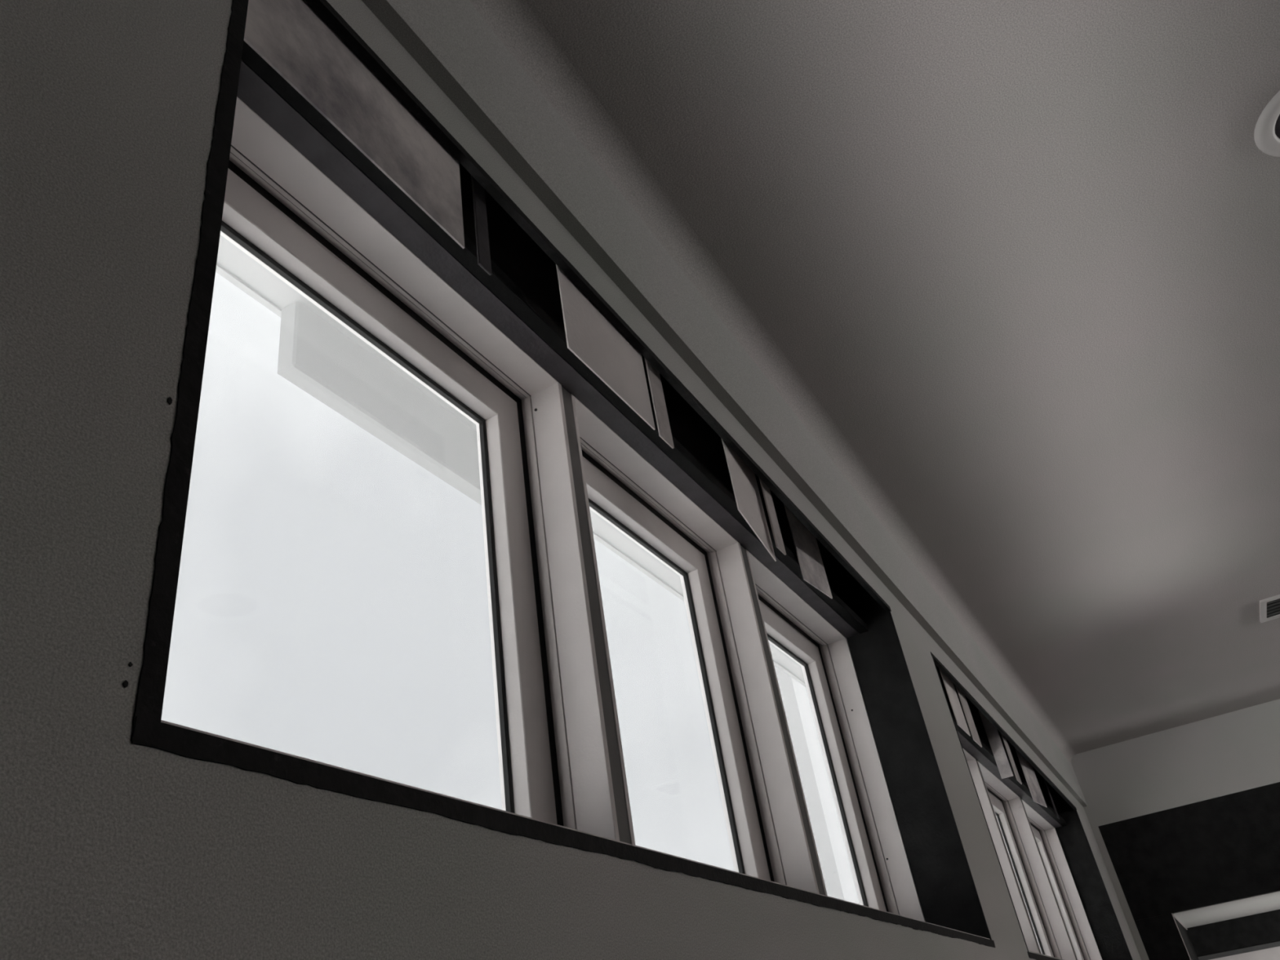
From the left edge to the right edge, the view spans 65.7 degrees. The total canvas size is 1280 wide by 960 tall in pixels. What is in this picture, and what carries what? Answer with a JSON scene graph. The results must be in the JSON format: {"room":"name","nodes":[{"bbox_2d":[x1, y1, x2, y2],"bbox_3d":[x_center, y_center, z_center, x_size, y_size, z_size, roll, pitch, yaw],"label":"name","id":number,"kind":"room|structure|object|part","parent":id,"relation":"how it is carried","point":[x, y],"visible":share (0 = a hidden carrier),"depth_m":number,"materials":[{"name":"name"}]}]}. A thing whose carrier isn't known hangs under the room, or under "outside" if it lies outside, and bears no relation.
{"room":"living room","nodes":[
{"label":"living room","id":0,"kind":"room"},
{"bbox_2d":[215,235,806,687],"bbox_3d":[1.434,1.368,8.105,0.910,0.580,21.000,-23,-35,20],"label":"roof eave","id":1,"kind":"object","parent":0,"point":[317,354],"visible":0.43,"depth_m":4.43},
{"bbox_2d":[0,0,1141,959],"bbox_3d":[1.389,2.070,4.897,0.630,4.620,16.600,-23,-35,20],"label":"wall","id":2,"kind":"structure","parent":0,"point":[112,847],"depth_m":1.58,"materials":[{"name":"paint"}]},
{"bbox_2d":[220,96,619,840],"bbox_3d":[-0.623,0.112,2.456,0.285,1.730,1.485,-23,-35,20],"label":"window","id":3,"kind":"structure","parent":2,"relation":"in","point":[554,762],"depth_m":2.87,"materials":[{"name":"paint"}]},
{"bbox_3d":[-0.798,-0.489,2.889,0.090,0.128,1.397,-23,-35,20],"label":"sash rail","id":4,"kind":"part","parent":3,"relation":"part of","materials":[{"name":"paint"}]},
{"bbox_3d":[-0.794,-0.565,2.927,0.168,0.050,1.485,-23,-35,20],"label":"frame","id":5,"kind":"part","parent":3,"relation":"part of","materials":[{"name":"paint"}]},
{"bbox_3d":[-0.381,0.403,2.971,0.090,1.642,0.128,-23,-35,20],"label":"sash rail","id":6,"kind":"part","parent":3,"relation":"part of","materials":[{"name":"paint"}]},
{"bbox_3d":[-0.324,0.430,3.028,0.168,1.730,0.050,-23,-35,20],"label":"frame","id":7,"kind":"part","parent":3,"relation":"part of","materials":[{"name":"paint"}]},
{"bbox_2d":[122,0,995,947],"bbox_3d":[0.301,0.562,3.442,0.287,1.804,4.681,-23,-35,20],"label":"trim","id":8,"kind":"structure","parent":2,"relation":"attached to","point":[950,903],"depth_m":2.24,"materials":[{"name":"paint"}]},
{"bbox_3d":[-0.188,0.388,3.000,0.113,1.630,0.064,-23,-35,20],"label":"mullion post","id":9,"kind":"part","parent":2,"relation":"part of","materials":[{"name":"white paint"}]},
{"bbox_2d":[570,394,819,893],"bbox_3d":[0.104,0.729,3.604,0.285,1.730,1.490,-23,-35,20],"label":"window","id":10,"kind":"structure","parent":2,"relation":"in","point":[767,837],"depth_m":4.06,"materials":[{"name":"paint"}]},
{"bbox_3d":[-0.071,0.128,4.038,0.090,0.128,1.402,-23,-35,20],"label":"sash rail","id":11,"kind":"part","parent":10,"relation":"part of","materials":[{"name":"paint"}]},
{"bbox_3d":[-0.067,0.052,4.076,0.168,0.050,1.490,-23,-35,20],"label":"frame","id":12,"kind":"part","parent":10,"relation":"part of","materials":[{"name":"paint"}]},
{"bbox_3d":[0.347,1.021,4.121,0.090,1.642,0.128,-23,-35,20],"label":"sash rail","id":13,"kind":"part","parent":10,"relation":"part of","materials":[{"name":"paint"}]},
{"bbox_3d":[0.404,1.048,4.179,0.168,1.730,0.050,-23,-35,20],"label":"frame","id":14,"kind":"part","parent":10,"relation":"part of","materials":[{"name":"paint"}]},
{"bbox_3d":[0.541,1.007,4.152,0.113,1.630,0.069,-23,-35,20],"label":"mullion post","id":15,"kind":"part","parent":2,"relation":"part of","materials":[{"name":"white paint"}]},
{"bbox_2d":[745,549,925,921],"bbox_3d":[0.837,1.351,4.762,0.285,1.730,1.500,-23,-35,20],"label":"window","id":16,"kind":"structure","parent":2,"relation":"in","point":[881,869],"depth_m":5.25,"materials":[{"name":"paint"}]},
{"bbox_3d":[0.662,0.750,5.196,0.090,0.128,1.412,-23,-35,20],"label":"sash rail","id":17,"kind":"part","parent":16,"relation":"part of","materials":[{"name":"paint"}]},
{"bbox_3d":[0.666,0.674,5.234,0.168,0.050,1.500,-23,-35,20],"label":"frame","id":18,"kind":"part","parent":16,"relation":"part of","materials":[{"name":"paint"}]},
{"bbox_3d":[1.082,1.645,5.283,0.090,1.642,0.128,-23,-35,20],"label":"sash rail","id":19,"kind":"part","parent":16,"relation":"part of","materials":[{"name":"paint"}]},
{"bbox_3d":[1.139,1.672,5.340,0.168,1.730,0.050,-23,-35,20],"label":"frame","id":20,"kind":"part","parent":16,"relation":"part of","materials":[{"name":"paint"}]},
{"bbox_2d":[962,747,1039,953],"bbox_3d":[2.283,2.603,7.021,0.285,1.660,1.920,-23,-35,20],"label":"window","id":21,"kind":"structure","parent":2,"relation":"in","point":[1004,861],"depth_m":7.70,"materials":[{"name":"paint"}]},
{"bbox_3d":[2.825,2.971,7.735,0.113,1.560,0.069,-23,-35,20],"label":"mullion post","id":22,"kind":"part","parent":2,"relation":"part of","materials":[{"name":"white paint"}]},
{"bbox_2d":[977,760,1075,959],"bbox_3d":[3.215,3.395,8.495,0.285,1.660,1.890,-23,-35,20],"label":"window","id":23,"kind":"structure","parent":2,"relation":"in","point":[1049,929],"depth_m":9.16,"materials":[{"name":"paint"}]},
{"bbox_3d":[3.045,2.823,8.909,0.090,0.128,1.802,-23,-35,20],"label":"sash rail","id":24,"kind":"part","parent":23,"relation":"part of","materials":[{"name":"paint"}]},
{"bbox_3d":[3.050,2.747,8.947,0.168,0.050,1.890,-23,-35,20],"label":"frame","id":25,"kind":"part","parent":23,"relation":"part of","materials":[{"name":"paint"}]},
{"bbox_3d":[3.556,3.769,9.165,0.090,1.572,0.128,-23,-35,20],"label":"sash rail","id":26,"kind":"part","parent":23,"relation":"part of","materials":[{"name":"paint"}]},
{"bbox_3d":[3.612,3.797,9.223,0.168,1.660,0.050,-23,-35,20],"label":"frame","id":27,"kind":"part","parent":23,"relation":"part of","materials":[{"name":"paint"}]},
{"bbox_2d":[930,652,1133,959],"bbox_3d":[3.392,3.195,8.316,0.287,1.806,6.294,-23,-35,20],"label":"trim","id":28,"kind":"structure","parent":2,"relation":"attached to","point":[1112,944],"depth_m":10.62,"materials":[{"name":"paint"}]},
{"bbox_3d":[3.750,3.756,9.197,0.113,1.560,0.069,-23,-35,20],"label":"mullion post","id":29,"kind":"part","parent":2,"relation":"part of","materials":[{"name":"white paint"}]},
{"bbox_2d":[1021,799,1102,959],"bbox_3d":[4.177,4.211,10.014,0.285,1.660,2.040,-23,-35,20],"label":"window","id":30,"kind":"structure","parent":2,"relation":"in","point":[1084,944],"depth_m":10.76,"materials":[{"name":"paint"}]},
{"bbox_3d":[4.007,3.640,10.429,0.090,0.128,1.952,-23,-35,20],"label":"sash rail","id":31,"kind":"part","parent":30,"relation":"part of","materials":[{"name":"paint"}]},
{"bbox_3d":[4.011,3.564,10.467,0.168,0.050,2.040,-23,-35,20],"label":"frame","id":32,"kind":"part","parent":30,"relation":"part of","materials":[{"name":"paint"}]},
{"bbox_3d":[4.554,4.617,10.743,0.090,1.572,0.128,-23,-35,20],"label":"sash rail","id":33,"kind":"part","parent":30,"relation":"part of","materials":[{"name":"paint"}]},
{"bbox_3d":[4.611,4.644,10.800,0.168,1.660,0.050,-23,-35,20],"label":"frame","id":34,"kind":"part","parent":30,"relation":"part of","materials":[{"name":"paint"}]},
{"bbox_2d":[468,0,1279,764],"bbox_3d":[4.996,-1.502,4.664,9.700,0.260,17.000,-23,-35,20],"label":"ceiling","id":35,"kind":"structure","parent":0,"point":[1012,267],"depth_m":4.54,"materials":[{"name":"paint"}]},
{"bbox_2d":[1253,90,1279,156],"bbox_3d":[2.752,-1.506,4.006,0.490,0.020,0.490,-23,-35,20],"label":"recessed light","id":36,"kind":"object","parent":35,"relation":"in","point":[1267,129],"visible":1,"depth_m":4.06,"materials":[{"name":"white plastic"}]},
{"bbox_2d":[1259,594,1279,622],"bbox_3d":[5.858,1.082,8.838,0.600,0.020,0.600,-23,-35,20],"label":"ceiling vent","id":37,"kind":"object","parent":35,"relation":"in","point":[1269,607],"visible":1,"depth_m":8.89,"materials":[{"name":"white metal"}]},
{"bbox_2d":[1071,698,1279,959],"bbox_3d":[10.204,4.315,10.716,9.030,4.620,2.804,-23,-35,20],"label":"wall","id":38,"kind":"structure","parent":0,"point":[1184,820],"depth_m":11.57,"materials":[{"name":"paint"}]},
{"bbox_3d":[-30.035,20.759,20.850,78.400,0.250,100.000,-23,-35,20],"label":"ground","id":39,"kind":"structure","parent":0,"visible":0},
{"bbox_2d":[773,665,859,904],"bbox_3d":[11.706,14.472,33.294,1.400,11.650,35.400,-23,-35,20],"label":"wall","id":40,"kind":"structure","parent":39,"relation":"on","point":[836,869],"depth_m":20.07,"materials":[{"name":"white paint"}]}
]}

